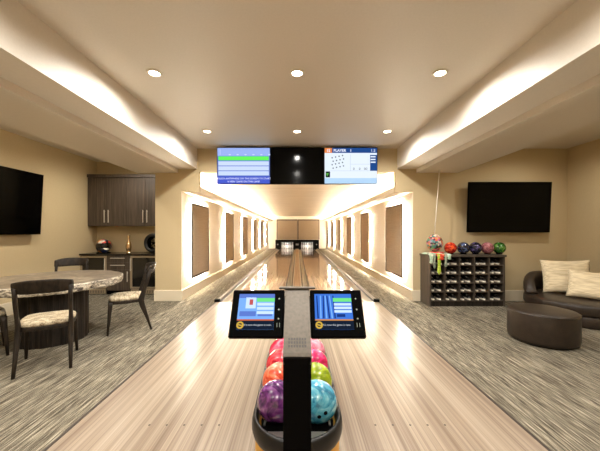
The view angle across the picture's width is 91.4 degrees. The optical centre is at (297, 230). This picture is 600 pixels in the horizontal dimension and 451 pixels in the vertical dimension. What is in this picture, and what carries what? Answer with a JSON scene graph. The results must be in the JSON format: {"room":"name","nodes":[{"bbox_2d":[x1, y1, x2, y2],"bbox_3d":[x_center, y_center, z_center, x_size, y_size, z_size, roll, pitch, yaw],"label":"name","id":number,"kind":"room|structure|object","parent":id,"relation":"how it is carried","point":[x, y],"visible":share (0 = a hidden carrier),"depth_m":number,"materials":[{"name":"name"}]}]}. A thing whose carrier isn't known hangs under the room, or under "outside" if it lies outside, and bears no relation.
{"room":"games hall","nodes":[
{"label":"games hall","id":0,"kind":"room"},
{"bbox_2d":[0,129,96,303],"bbox_3d":[-5.080,-0.130,2.575,0.120,3.200,9.550,0,0,0],"label":"wall","id":1,"kind":"structure","parent":0,"point":[66,232],"depth_m":5.96,"materials":[{"name":"paint"}]},
{"bbox_2d":[0,302,12,315],"bbox_3d":[-5.010,1.355,2.270,0.020,0.230,8.940,0,0,0],"label":"baseboard","id":2,"kind":"structure","parent":1,"relation":"attached to","point":[8,306],"depth_m":5.07,"materials":[{"name":"beige paint"}]},
{"bbox_2d":[0,166,43,234],"bbox_3d":[-4.894,-0.501,4.750,0.138,1.130,1.660,0,0,0],"label":"television","id":3,"kind":"object","parent":1,"relation":"attached to","point":[21,192],"visible":1,"depth_m":5.14,"materials":[{"name":"black plastic"}]},
{"bbox_2d":[97,162,154,251],"bbox_3d":[-4.060,-0.130,7.410,2.160,3.200,0.120,0,0,0],"label":"wall niche","id":4,"kind":"object","parent":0,"point":[117,235],"depth_m":7.35,"materials":[{"name":"paint"}]},
{"bbox_2d":[87,174,154,225],"bbox_3d":[-4.000,-0.738,7.155,2.032,1.235,0.385,0,0,0],"label":"upper cabinet","id":5,"kind":"object","parent":4,"relation":"attached to","point":[113,199],"visible":0.82,"depth_m":7.00,"materials":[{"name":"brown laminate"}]},
{"bbox_2d":[155,169,180,289],"bbox_3d":[-2.705,-0.130,6.810,0.549,3.200,1.320,0,0,0],"label":"wall pillar","id":6,"kind":"structure","parent":0,"point":[167,185],"depth_m":6.15,"materials":[{"name":"paint"}]},
{"bbox_2d":[155,290,181,300],"bbox_3d":[-2.695,1.355,6.140,0.570,0.230,0.020,0,0,0],"label":"baseboard","id":7,"kind":"structure","parent":6,"relation":"attached to","point":[160,295],"depth_m":6.13,"materials":[{"name":"beige paint"}]},
{"bbox_2d":[181,182,267,289],"bbox_3d":[-2.505,0.070,15.450,0.150,2.800,18.599,0,0,0],"label":"wall","id":8,"kind":"structure","parent":0,"point":[216,211],"depth_m":8.71,"materials":[{"name":"paint"}]},
{"bbox_2d":[190,203,208,277],"bbox_3d":[-2.400,0.220,7.245,0.059,1.700,1.250,0,0,0],"label":"wall panel","id":9,"kind":"object","parent":8,"relation":"attached to","point":[199,215],"visible":1,"depth_m":7.13,"materials":[{"name":"wood"}]},
{"bbox_2d":[182,246,267,300],"bbox_3d":[-2.420,1.355,15.375,0.020,0.230,18.450,0,0,0],"label":"baseboard","id":10,"kind":"structure","parent":8,"relation":"attached to","point":[187,292],"depth_m":8.44,"materials":[{"name":"beige paint"}]},
{"bbox_2d":[224,212,233,262],"bbox_3d":[-2.400,0.220,10.315,0.059,1.700,1.250,0,0,0],"label":"wall panel","id":11,"kind":"object","parent":8,"relation":"attached to","point":[228,217],"visible":1,"depth_m":10.14,"materials":[{"name":"fabric"}]},
{"bbox_2d":[186,187,272,220],"bbox_3d":[-2.245,-0.880,15.425,0.370,0.120,18.350,0,0,0],"label":"trim","id":12,"kind":"structure","parent":8,"relation":"attached to","point":[207,195],"depth_m":8.70,"materials":[{"name":"paint"}]},
{"bbox_2d":[242,217,247,255],"bbox_3d":[-2.400,0.220,13.385,0.059,1.700,1.250,0,0,0],"label":"wall panel","id":13,"kind":"object","parent":8,"relation":"attached to","point":[244,219],"visible":1,"depth_m":13.22,"materials":[{"name":"fabric"}]},
{"bbox_2d":[252,219,256,250],"bbox_3d":[-2.400,0.220,16.455,0.059,1.700,1.250,0,0,0],"label":"wall panel","id":14,"kind":"object","parent":8,"relation":"attached to","point":[254,222],"visible":1,"depth_m":16.32,"materials":[{"name":"fabric"}]},
{"bbox_2d":[260,221,262,247],"bbox_3d":[-2.400,0.220,19.525,0.059,1.700,1.250,0,0,0],"label":"wall panel","id":15,"kind":"object","parent":8,"relation":"attached to","point":[261,223],"visible":1,"depth_m":19.52,"materials":[{"name":"fabric"}]},
{"bbox_2d":[265,223,266,244],"bbox_3d":[-2.400,0.220,22.595,0.059,1.700,1.250,0,0,0],"label":"wall panel","id":16,"kind":"object","parent":8,"relation":"attached to","point":[265,223],"visible":0.92,"depth_m":22.29,"materials":[{"name":"fabric"}]},
{"bbox_2d":[268,216,325,248],"bbox_3d":[0.000,0.115,24.675,4.860,2.710,0.150,0,0,0],"label":"wall","id":17,"kind":"structure","parent":0,"point":[272,225],"depth_m":24.60,"materials":[{"name":"paint"}]},
{"bbox_2d":[277,219,297,238],"bbox_3d":[-0.838,-0.130,24.570,1.765,1.680,0.060,0,0,0],"label":"panel","id":18,"kind":"object","parent":17,"relation":"attached to","point":[286,228],"visible":1,"depth_m":24.56,"materials":[{"name":"wood"}]},
{"bbox_2d":[298,219,318,238],"bbox_3d":[0.963,-0.130,24.570,1.795,1.680,0.060,0,0,0],"label":"panel","id":19,"kind":"object","parent":17,"relation":"attached to","point":[307,228],"visible":1,"depth_m":24.56,"materials":[{"name":"wood"}]},
{"bbox_2d":[201,174,393,215],"bbox_3d":[0.000,-1.285,15.480,4.860,0.090,18.240,0,0,0],"label":"ceiling","id":20,"kind":"structure","parent":0,"point":[270,200],"depth_m":10.53,"materials":[{"name":"beige paint"}]},
{"bbox_2d":[0,0,599,161],"bbox_3d":[0.325,-1.780,2.575,10.990,0.100,9.850,0,0,0],"label":"ceiling","id":21,"kind":"structure","parent":0,"point":[368,66],"depth_m":2.90,"materials":[{"name":"paint"}]},
{"bbox_2d":[0,0,196,172],"bbox_3d":[-2.730,-1.475,1.975,1.260,0.510,8.350,0,0,0],"label":"ceiling","id":22,"kind":"structure","parent":21,"relation":"attached to","point":[50,91],"depth_m":3.11,"materials":[{"name":"paint"}]},
{"bbox_2d":[146,69,162,76],"bbox_3d":[-1.560,-1.722,3.200,0.164,0.012,0.164,0,0,0],"label":"recessed light","id":23,"kind":"object","parent":21,"relation":"in","point":[152,72],"visible":1,"depth_m":3.19,"materials":[{"name":"beige"}]},
{"bbox_2d":[290,69,304,76],"bbox_3d":[0.000,-1.722,3.200,0.164,0.012,0.164,0,0,0],"label":"recessed light","id":24,"kind":"object","parent":21,"relation":"in","point":[295,72],"visible":1,"depth_m":3.19,"materials":[{"name":"beige glass"}]},
{"bbox_2d":[432,69,447,76],"bbox_3d":[1.560,-1.722,3.200,0.164,0.012,0.164,0,0,0],"label":"recessed light","id":25,"kind":"object","parent":21,"relation":"in","point":[441,72],"visible":1,"depth_m":3.19,"materials":[{"name":"beige glass"}]},
{"bbox_2d":[397,0,599,172],"bbox_3d":[2.730,-1.475,1.975,1.260,0.510,8.350,0,0,0],"label":"ceiling beam","id":26,"kind":"structure","parent":21,"relation":"attached to","point":[548,88],"depth_m":3.09,"materials":[{"name":"paint"}]},
{"bbox_2d":[426,170,442,250],"bbox_3d":[2.745,-0.408,5.860,0.304,1.635,0.304,0,0,0],"label":"ball","id":27,"kind":"object","parent":26,"relation":"hanging from","point":[434,242],"visible":1,"depth_m":5.77,"materials":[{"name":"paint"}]},
{"bbox_2d":[0,249,599,450],"bbox_3d":[0.325,1.530,11.200,10.690,0.120,26.800,0,0,0],"label":"floor","id":28,"kind":"structure","parent":0,"point":[554,394],"depth_m":3.25,"materials":[{"name":"carpet"}]},
{"bbox_2d":[0,307,8,355],"bbox_3d":[-3.800,0.983,3.383,0.503,0.981,0.649,0,0,41],"label":"dining chair","id":29,"kind":"object","parent":28,"relation":"on","point":[3,316],"visible":1,"depth_m":3.45,"materials":[{"name":"grey wood"}]},
{"bbox_2d":[0,307,5,316],"bbox_3d":[-3.750,0.970,3.440,0.485,0.065,0.465,0,0,41],"label":"seat cushion","id":30,"kind":"object","parent":29,"relation":"on","point":[2,310],"depth_m":3.48,"materials":[{"name":"fabric"}]},
{"bbox_2d":[10,279,77,379],"bbox_3d":[-2.750,0.983,3.225,0.503,0.981,0.649,0,0,-32],"label":"dining chair","id":31,"kind":"object","parent":28,"relation":"on","point":[62,318],"visible":1,"depth_m":3.08,"materials":[{"name":"grey wood"}]},
{"bbox_2d":[20,310,75,327],"bbox_3d":[-2.790,0.970,3.290,0.485,0.065,0.465,0,0,-32],"label":"seat cushion","id":32,"kind":"object","parent":31,"relation":"on","point":[51,319],"depth_m":3.18,"materials":[{"name":"fabric"}]},
{"bbox_2d":[0,270,122,349],"bbox_3d":[-3.475,1.070,4.202,1.706,0.800,1.693,0,0,0],"label":"round table","id":33,"kind":"object","parent":28,"relation":"on","point":[84,280],"visible":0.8,"depth_m":3.81,"materials":[{"name":"stone"}]},
{"bbox_2d":[54,257,88,271],"bbox_3d":[-3.996,0.983,5.147,0.503,0.981,0.649,0,0,-29],"label":"dining chair","id":34,"kind":"object","parent":28,"relation":"on","point":[77,261],"visible":0.35,"depth_m":5.38,"materials":[{"name":"grey wood"}]},
{"bbox_2d":[80,256,107,293],"bbox_3d":[-4.707,1.018,7.034,0.614,0.904,0.625,0,0,0],"label":"beverage fridge","id":35,"kind":"object","parent":28,"relation":"on","point":[95,262],"visible":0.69,"depth_m":6.77,"materials":[{"name":"black glass"}]},
{"bbox_2d":[107,256,130,293],"bbox_3d":[-4.130,1.018,7.036,0.536,0.904,0.622,0,0,0],"label":"base cabinet","id":36,"kind":"object","parent":28,"relation":"on","point":[121,264],"visible":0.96,"depth_m":6.76,"materials":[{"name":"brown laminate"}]},
{"bbox_2d":[79,252,154,255],"bbox_3d":[-4.000,0.545,7.039,2.032,0.040,0.618,0,0,0],"label":"countertop","id":37,"kind":"structure","parent":36,"relation":"on","point":[92,253],"depth_m":6.73,"materials":[{"name":"black stone"}]},
{"bbox_2d":[96,239,111,252],"bbox_3d":[-4.619,0.360,6.998,0.325,0.329,0.431,0,0,-25],"label":"helmet","id":38,"kind":"object","parent":37,"relation":"on","point":[103,245],"visible":0.99,"depth_m":6.86,"materials":[{"name":"paint"}]},
{"bbox_2d":[126,235,131,252],"bbox_3d":[-4.060,0.304,7.060,0.128,0.440,0.128,0,0,0],"label":"pin","id":39,"kind":"object","parent":37,"relation":"on","point":[128,243],"visible":1,"depth_m":7.03,"materials":[{"name":"gold metal"}]},
{"bbox_2d":[144,233,154,252],"bbox_3d":[-3.460,0.289,7.080,0.468,0.468,0.170,0,0,14],"label":"tyre","id":40,"kind":"object","parent":37,"relation":"on","point":[147,241],"visible":0.63,"depth_m":7.04,"materials":[{"name":"black rubber"}]},
{"bbox_2d":[106,262,155,335],"bbox_3d":[-2.505,0.983,4.459,0.649,0.981,0.503,0,0,-31],"label":"dining chair","id":41,"kind":"object","parent":28,"relation":"on","point":[126,297],"visible":1,"depth_m":4.32,"materials":[{"name":"grey wood"}]},
{"bbox_2d":[108,291,140,301],"bbox_3d":[-2.570,0.970,4.420,0.465,0.065,0.485,0,0,-31],"label":"seat cushion","id":42,"kind":"object","parent":41,"relation":"on","point":[128,296],"depth_m":4.27,"materials":[{"name":"fabric"}]},
{"bbox_2d":[130,256,154,293],"bbox_3d":[-3.540,1.018,7.034,0.640,0.904,0.625,0,0,0],"label":"beverage fridge","id":43,"kind":"object","parent":28,"relation":"on","point":[137,263],"visible":0.43,"depth_m":6.77,"materials":[{"name":"black glass"}]},
{"bbox_2d":[275,240,318,248],"bbox_3d":[0.000,1.100,24.694,3.560,0.740,1.612,0,0,0],"label":"pinsetter","id":44,"kind":"object","parent":28,"relation":"on","point":[296,243],"visible":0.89,"depth_m":23.90,"materials":[{"name":"black"}]},
{"bbox_2d":[419,253,506,306],"bbox_3d":[3.310,0.967,5.902,1.510,1.004,0.445,0,0,0],"label":"cabinet","id":45,"kind":"object","parent":28,"relation":"on","point":[425,266],"visible":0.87,"depth_m":5.74,"materials":[{"name":"brown wood"}]},
{"bbox_2d":[422,251,450,274],"bbox_3d":[2.759,0.627,5.816,0.482,0.435,0.338,0,0,0],"label":"towel","id":46,"kind":"object","parent":45,"relation":"on","point":[440,255],"visible":1,"depth_m":5.66,"materials":[{"name":"white fabric"}]},
{"bbox_2d":[444,242,456,252],"bbox_3d":[3.085,0.340,5.900,0.234,0.235,0.235,0,0,23],"label":"ball","id":47,"kind":"object","parent":45,"relation":"on","point":[450,247],"visible":0.98,"depth_m":5.82,"materials":[{"name":"orange plastic"}]},
{"bbox_2d":[448,292,455,299],"bbox_3d":[3.090,1.300,5.844,0.079,0.100,0.276,0,0,0],"label":"shoe","id":48,"kind":"object","parent":45,"relation":"on","point":[450,295],"visible":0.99,"depth_m":5.82,"materials":[{"name":"beige"}]},
{"bbox_2d":[448,284,455,290],"bbox_3d":[3.090,1.127,5.849,0.079,0.100,0.276,0,0,-3],"label":"shoe","id":49,"kind":"object","parent":45,"relation":"on","point":[451,287],"visible":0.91,"depth_m":5.81,"materials":[{"name":"beige"}]},
{"bbox_2d":[457,242,469,252],"bbox_3d":[3.347,0.340,5.900,0.234,0.235,0.235,0,0,26],"label":"ball","id":50,"kind":"object","parent":45,"relation":"on","point":[463,247],"visible":0.98,"depth_m":5.82,"materials":[{"name":"blue plastic"}]},
{"bbox_2d":[462,284,470,290],"bbox_3d":[3.377,1.127,5.856,0.079,0.100,0.276,0,0,1],"label":"shoe","id":51,"kind":"object","parent":45,"relation":"on","point":[464,286],"visible":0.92,"depth_m":5.81,"materials":[{"name":"beige"}]},
{"bbox_2d":[462,267,470,273],"bbox_3d":[3.377,0.781,5.845,0.079,0.100,0.276,0,0,-2],"label":"shoe","id":52,"kind":"object","parent":45,"relation":"on","point":[466,270],"visible":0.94,"depth_m":5.81,"materials":[{"name":"beige leather"}]},
{"bbox_2d":[463,292,470,299],"bbox_3d":[3.377,1.300,5.845,0.079,0.100,0.276,0,0,4],"label":"shoe","id":53,"kind":"object","parent":45,"relation":"on","point":[465,295],"visible":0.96,"depth_m":5.80,"materials":[{"name":"beige"}]},
{"bbox_2d":[431,264,502,265],"bbox_3d":[3.310,0.668,5.907,1.410,0.020,0.397,0,0,0],"label":"shelf","id":54,"kind":"object","parent":45,"relation":"attached to","point":[431,264],"depth_m":5.71,"materials":[{"name":"brown laminate"}]},
{"bbox_2d":[431,272,502,274],"bbox_3d":[3.310,0.841,5.907,1.410,0.020,0.397,0,0,0],"label":"shelf","id":55,"kind":"object","parent":45,"relation":"attached to","point":[442,273],"depth_m":5.71,"materials":[{"name":"brown laminate"}]},
{"bbox_2d":[431,281,502,283],"bbox_3d":[3.310,1.014,5.907,1.410,0.020,0.397,0,0,0],"label":"shelf","id":56,"kind":"object","parent":45,"relation":"attached to","point":[442,282],"depth_m":5.71,"materials":[{"name":"brown laminate"}]},
{"bbox_2d":[431,287,502,291],"bbox_3d":[3.310,1.187,5.907,1.410,0.020,0.397,0,0,0],"label":"shelf","id":57,"kind":"object","parent":45,"relation":"attached to","point":[442,290],"depth_m":5.71,"materials":[{"name":"brown laminate"}]},
{"bbox_2d":[431,298,502,300],"bbox_3d":[3.310,1.360,5.907,1.410,0.020,0.397,0,0,0],"label":"shelf","id":58,"kind":"object","parent":45,"relation":"attached to","point":[442,299],"depth_m":5.71,"materials":[{"name":"brown laminate"}]},
{"bbox_2d":[469,242,481,252],"bbox_3d":[3.588,0.340,5.900,0.235,0.235,0.234,0,0,25],"label":"ball","id":59,"kind":"object","parent":45,"relation":"on","point":[475,247],"visible":0.93,"depth_m":5.82,"materials":[{"name":"purple plastic"}]},
{"bbox_2d":[477,284,484,290],"bbox_3d":[3.664,1.127,5.844,0.079,0.100,0.276,0,0,3],"label":"shoe","id":60,"kind":"object","parent":45,"relation":"on","point":[480,287],"visible":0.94,"depth_m":5.80,"materials":[{"name":"beige"}]},
{"bbox_2d":[476,275,485,281],"bbox_3d":[3.664,0.954,5.846,0.079,0.100,0.276,0,0,0],"label":"shoe","id":61,"kind":"object","parent":45,"relation":"on","point":[481,279],"visible":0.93,"depth_m":5.80,"materials":[{"name":"beige"}]},
{"bbox_2d":[476,258,485,264],"bbox_3d":[3.664,0.608,5.849,0.079,0.100,0.276,0,0,1],"label":"shoe","id":62,"kind":"object","parent":45,"relation":"on","point":[480,261],"visible":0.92,"depth_m":5.80,"materials":[{"name":"beige leather"}]},
{"bbox_2d":[482,242,493,252],"bbox_3d":[3.828,0.340,5.900,0.234,0.235,0.235,0,0,25],"label":"ball","id":63,"kind":"object","parent":45,"relation":"on","point":[487,247],"visible":0.86,"depth_m":5.82,"materials":[{"name":"pink plastic"}]},
{"bbox_2d":[490,292,499,299],"bbox_3d":[3.951,1.300,5.855,0.079,0.100,0.276,0,0,1],"label":"shoe","id":64,"kind":"object","parent":45,"relation":"on","point":[494,295],"visible":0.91,"depth_m":5.81,"materials":[{"name":"beige"}]},
{"bbox_2d":[490,284,499,290],"bbox_3d":[3.951,1.127,5.850,0.079,0.100,0.276,0,0,-1],"label":"shoe","id":65,"kind":"object","parent":45,"relation":"on","point":[493,286],"visible":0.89,"depth_m":5.81,"materials":[{"name":"beige"}]},
{"bbox_2d":[490,275,499,281],"bbox_3d":[3.951,0.954,5.859,0.079,0.100,0.276,0,0,-1],"label":"shoe","id":66,"kind":"object","parent":45,"relation":"on","point":[494,278],"visible":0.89,"depth_m":5.81,"materials":[{"name":"beige"}]},
{"bbox_2d":[493,242,505,252],"bbox_3d":[4.068,0.340,5.900,0.235,0.235,0.235,0,0,32],"label":"ball","id":67,"kind":"object","parent":45,"relation":"on","point":[499,247],"visible":0.94,"depth_m":5.82,"materials":[{"name":"green plastic"}]},
{"bbox_2d":[506,303,581,349],"bbox_3d":[3.300,1.257,3.950,0.781,0.426,0.781,0,0,0],"label":"round ottoman","id":68,"kind":"object","parent":28,"relation":"on","point":[540,325],"visible":1,"depth_m":3.68,"materials":[{"name":"brown leather"}]},
{"bbox_2d":[523,271,599,329],"bbox_3d":[4.840,1.119,5.000,1.560,0.702,1.560,0,0,0],"label":"sofa","id":69,"kind":"object","parent":28,"relation":"on","point":[589,308],"visible":0.56,"depth_m":4.79,"materials":[{"name":"brown leather"}]},
{"bbox_2d":[523,289,599,317],"bbox_3d":[4.840,1.205,5.000,1.560,0.180,1.560,0,0,0],"label":"seat cushion","id":70,"kind":"object","parent":69,"relation":"on","point":[587,307],"depth_m":4.72,"materials":[{"name":"brown leather"}]},
{"bbox_2d":[540,260,589,291],"bbox_3d":[4.800,0.815,5.240,0.707,0.619,0.236,0,0,33],"label":"cushion","id":71,"kind":"object","parent":69,"relation":"on","point":[555,273],"visible":0.7,"depth_m":5.24,"materials":[{"name":"beige fabric"}]},
{"bbox_2d":[566,270,599,299],"bbox_3d":[4.860,0.895,4.800,0.254,0.455,0.676,0,0,-44],"label":"cushion","id":72,"kind":"object","parent":69,"relation":"on","point":[580,284],"visible":1,"depth_m":4.84,"materials":[{"name":"beige fabric"}]},
{"bbox_2d":[326,182,412,289],"bbox_3d":[2.505,0.070,15.450,0.150,2.800,18.599,0,0,0],"label":"wall","id":73,"kind":"structure","parent":0,"point":[377,212],"depth_m":8.76,"materials":[{"name":"paint"}]},
{"bbox_2d":[327,223,328,244],"bbox_3d":[2.400,0.220,22.595,0.059,1.700,1.250,0,0,0],"label":"wall panel","id":74,"kind":"object","parent":73,"relation":"attached to","point":[327,223],"visible":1,"depth_m":22.59,"materials":[{"name":"fabric"}]},
{"bbox_2d":[332,221,334,246],"bbox_3d":[2.400,0.220,19.525,0.059,1.700,1.250,0,0,0],"label":"wall panel","id":75,"kind":"object","parent":73,"relation":"attached to","point":[333,222],"visible":1,"depth_m":19.19,"materials":[{"name":"fabric"}]},
{"bbox_2d":[338,219,341,250],"bbox_3d":[2.400,0.220,16.455,0.059,1.700,1.250,0,0,0],"label":"wall panel","id":76,"kind":"object","parent":73,"relation":"attached to","point":[340,220],"visible":1,"depth_m":16.09,"materials":[{"name":"fabric"}]},
{"bbox_2d":[347,217,352,255],"bbox_3d":[2.400,0.220,13.385,0.059,1.700,1.250,0,0,0],"label":"wall panel","id":77,"kind":"object","parent":73,"relation":"attached to","point":[349,219],"visible":1,"depth_m":13.07,"materials":[{"name":"fabric"}]},
{"bbox_2d":[322,187,407,220],"bbox_3d":[2.245,-0.880,15.425,0.370,0.120,18.350,0,0,0],"label":"trim","id":78,"kind":"structure","parent":73,"relation":"attached to","point":[389,194],"depth_m":8.59,"materials":[{"name":"paint"}]},
{"bbox_2d":[361,212,369,262],"bbox_3d":[2.400,0.220,10.315,0.059,1.700,1.250,0,0,0],"label":"wall panel","id":79,"kind":"object","parent":73,"relation":"attached to","point":[365,217],"visible":1,"depth_m":10.20,"materials":[{"name":"fabric"}]},
{"bbox_2d":[326,246,411,300],"bbox_3d":[2.420,1.355,15.375,0.020,0.230,18.450,0,0,0],"label":"baseboard","id":80,"kind":"structure","parent":73,"relation":"attached to","point":[405,291],"depth_m":8.38,"materials":[{"name":"beige paint"}]},
{"bbox_2d":[385,203,403,277],"bbox_3d":[2.400,0.220,7.245,0.059,1.700,1.250,0,0,0],"label":"wall panel","id":81,"kind":"object","parent":73,"relation":"attached to","point":[394,215],"visible":1,"depth_m":7.16,"materials":[{"name":"fabric"}]},
{"bbox_2d":[181,149,566,289],"bbox_3d":[1.680,-0.130,6.250,8.220,3.200,0.200,0,0,0],"label":"wall","id":82,"kind":"structure","parent":0,"point":[524,251],"depth_m":6.15,"materials":[{"name":"paint"}]},
{"bbox_2d":[217,147,269,184],"bbox_3d":[-1.085,-1.320,6.038,1.099,0.744,0.222,0,0,0],"label":"display","id":83,"kind":"object","parent":82,"relation":"attached to","point":[235,165],"visible":1,"depth_m":5.93,"materials":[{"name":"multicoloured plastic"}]},
{"bbox_2d":[270,147,323,184],"bbox_3d":[0.000,-1.320,6.039,1.082,0.744,0.220,0,0,0],"label":"display","id":84,"kind":"object","parent":82,"relation":"attached to","point":[288,165],"visible":1,"depth_m":5.93,"materials":[{"name":"black plastic"}]},
{"bbox_2d":[324,147,376,184],"bbox_3d":[1.085,-1.320,6.038,1.082,0.744,0.222,0,0,0],"label":"display","id":85,"kind":"object","parent":82,"relation":"attached to","point":[342,165],"visible":1,"depth_m":5.93,"materials":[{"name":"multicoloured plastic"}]},
{"bbox_2d":[412,290,523,300],"bbox_3d":[4.030,1.355,6.140,3.240,0.230,0.020,0,0,0],"label":"baseboard","id":86,"kind":"structure","parent":82,"relation":"attached to","point":[510,295],"depth_m":6.13,"materials":[{"name":"beige paint"}]},
{"bbox_2d":[466,182,551,231],"bbox_3d":[4.340,-0.486,6.026,1.690,1.030,0.136,0,0,0],"label":"television","id":87,"kind":"object","parent":82,"relation":"attached to","point":[491,206],"visible":1,"depth_m":5.98,"materials":[{"name":"black plastic"}]},
{"bbox_2d":[567,139,599,272],"bbox_3d":[5.730,-0.130,2.035,0.120,3.200,8.470,0,0,0],"label":"wall","id":88,"kind":"structure","parent":0,"point":[583,160],"depth_m":5.78,"materials":[{"name":"paint"}]},
{"bbox_3d":[0.000,1.683,13.050,3.800,0.175,25.300,0,0,0],"label":"floor slab","id":89,"kind":"structure","parent":0,"visible":0},
{"bbox_2d":[214,249,276,301],"bbox_3d":[-1.655,1.489,14.940,0.110,0.162,17.840,0,0,0],"label":"rail","id":90,"kind":"object","parent":89,"relation":"on","point":[234,286],"visible":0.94,"depth_m":8.14,"materials":[{"name":"black"}]},
{"bbox_2d":[221,249,278,301],"bbox_3d":[-1.482,1.527,14.966,0.232,0.106,17.788,0,0,0],"label":"gutter","id":91,"kind":"object","parent":89,"relation":"on","point":[229,298],"visible":0.65,"depth_m":8.98,"materials":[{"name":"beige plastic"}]},
{"bbox_2d":[243,248,292,291],"bbox_3d":[-0.838,1.520,15.746,1.051,0.100,19.348,0,0,0],"label":"lane","id":92,"kind":"object","parent":89,"relation":"on","point":[274,274],"visible":0.43,"depth_m":9.90,"materials":[{"name":"beige wood"}]},
{"bbox_2d":[284,249,295,295],"bbox_3d":[-0.215,1.527,14.966,0.187,0.106,17.788,0,0,0],"label":"gutter","id":93,"kind":"object","parent":89,"relation":"on","point":[289,282],"visible":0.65,"depth_m":10.67,"materials":[{"name":"beige plastic"}]},
{"bbox_2d":[46,302,547,450],"bbox_3d":[0.000,1.520,3.285,3.360,0.101,5.570,0,0,0],"label":"bowling approach","id":94,"kind":"object","parent":89,"relation":"on","point":[199,392],"visible":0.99,"depth_m":2.51,"materials":[{"name":"brown wood"}]},
{"bbox_2d":[42,302,214,450],"bbox_3d":[-1.691,1.518,3.285,0.022,0.104,5.570,0,0,0],"label":"trim","id":95,"kind":"structure","parent":94,"relation":"attached to","point":[136,370],"depth_m":2.62,"materials":[{"name":"brown"}]},
{"bbox_2d":[228,286,365,450],"bbox_3d":[0.000,0.882,1.375,0.646,1.176,0.370,0,0,0],"label":"console","id":96,"kind":"object","parent":94,"relation":"on","point":[255,314],"visible":1,"depth_m":1.39,"materials":[{"name":"black plastic"}]},
{"bbox_2d":[252,296,342,450],"bbox_3d":[0.000,1.070,2.217,0.485,0.800,1.756,0,0,0],"label":"bowling ball return","id":97,"kind":"object","parent":94,"relation":"on","point":[267,436],"visible":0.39,"depth_m":1.46,"materials":[{"name":"black"}]},
{"bbox_2d":[257,379,282,424],"bbox_3d":[-0.109,0.929,1.600,0.216,0.216,0.216,0,0,0],"label":"ball","id":98,"kind":"object","parent":97,"relation":"on","point":[270,397],"visible":0.67,"depth_m":1.52,"materials":[{"name":"purple plastic"}]},
{"bbox_2d":[262,362,282,385],"bbox_3d":[-0.109,0.929,1.817,0.216,0.216,0.216,0,0,28],"label":"ball","id":99,"kind":"object","parent":97,"relation":"on","point":[275,370],"visible":0.34,"depth_m":1.77,"materials":[{"name":"orange plastic"}]},
{"bbox_2d":[266,348,282,368],"bbox_3d":[-0.109,0.929,2.035,0.216,0.216,0.216,0,0,21],"label":"ball","id":100,"kind":"object","parent":97,"relation":"on","point":[276,355],"visible":0.27,"depth_m":1.98,"materials":[{"name":"red plastic"}]},
{"bbox_2d":[269,337,283,354],"bbox_3d":[-0.109,0.929,2.252,0.216,0.216,0.216,0,0,24],"label":"ball","id":101,"kind":"object","parent":97,"relation":"on","point":[278,343],"visible":0.16,"depth_m":2.20,"materials":[{"name":"pink plastic"}]},
{"bbox_2d":[275,296,310,339],"bbox_3d":[0.000,1.070,2.850,0.400,0.800,0.490,0,0,0],"label":"hood","id":102,"kind":"object","parent":97,"relation":"attached to","point":[284,296],"depth_m":2.67,"materials":[{"name":"grey plastic"}]},
{"bbox_2d":[261,417,332,431],"bbox_3d":[0.000,1.030,1.965,0.390,0.003,1.140,0,0,0],"label":"tray","id":103,"kind":"object","parent":97,"relation":"on","point":[269,427],"depth_m":1.53,"materials":[{"name":"black plastic"}]},
{"bbox_2d":[311,339,324,353],"bbox_3d":[0.109,0.929,2.252,0.216,0.216,0.216,0,0,19],"label":"ball","id":104,"kind":"object","parent":97,"relation":"on","point":[315,343],"visible":0.2,"depth_m":2.20,"materials":[{"name":"pink plastic"}]},
{"bbox_2d":[311,348,327,367],"bbox_3d":[0.109,0.929,2.035,0.216,0.216,0.216,0,0,24],"label":"ball","id":105,"kind":"object","parent":97,"relation":"on","point":[318,355],"visible":0.28,"depth_m":1.99,"materials":[{"name":"pink plastic"}]},
{"bbox_2d":[311,362,331,386],"bbox_3d":[0.109,0.929,1.817,0.216,0.216,0.216,0,0,26],"label":"ball","id":106,"kind":"object","parent":97,"relation":"on","point":[320,371],"visible":0.36,"depth_m":1.76,"materials":[{"name":"plastic"}]},
{"bbox_2d":[311,379,336,424],"bbox_3d":[0.109,0.929,1.600,0.216,0.216,0.216,0,0,0],"label":"ball","id":107,"kind":"object","parent":97,"relation":"on","point":[323,396],"visible":0.78,"depth_m":1.52,"materials":[{"name":"blue plastic"}]},
{"bbox_2d":[379,302,551,450],"bbox_3d":[1.691,1.518,3.285,0.022,0.104,5.570,0,0,0],"label":"trim","id":108,"kind":"structure","parent":94,"relation":"attached to","point":[447,361],"depth_m":2.63,"materials":[{"name":"brown"}]},
{"bbox_2d":[293,249,301,285],"bbox_3d":[0.000,1.508,14.962,0.240,0.124,17.780,0,0,0],"label":"track","id":109,"kind":"object","parent":89,"relation":"on","point":[297,273],"visible":0.48,"depth_m":10.46,"materials":[{"name":"brown wood"}]},
{"bbox_2d":[299,249,309,295],"bbox_3d":[0.215,1.527,14.966,0.187,0.106,17.788,0,0,0],"label":"gutter","id":110,"kind":"object","parent":89,"relation":"on","point":[304,281],"visible":0.58,"depth_m":10.64,"materials":[{"name":"beige plastic"}]},
{"bbox_2d":[301,248,362,301],"bbox_3d":[0.838,1.520,15.746,1.051,0.100,19.348,0,0,0],"label":"lane","id":111,"kind":"object","parent":89,"relation":"on","point":[320,275],"visible":0.5,"depth_m":9.90,"materials":[{"name":"beige wood"}]},
{"bbox_2d":[314,249,373,301],"bbox_3d":[1.482,1.527,14.966,0.232,0.106,17.788,0,0,0],"label":"gutter","id":112,"kind":"object","parent":89,"relation":"on","point":[365,298],"visible":0.69,"depth_m":9.09,"materials":[{"name":"beige plastic"}]},
{"bbox_2d":[317,249,379,301],"bbox_3d":[1.645,1.489,14.940,0.110,0.162,17.840,0,0,0],"label":"rail","id":113,"kind":"object","parent":89,"relation":"on","point":[367,293],"visible":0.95,"depth_m":8.05,"materials":[{"name":"black"}]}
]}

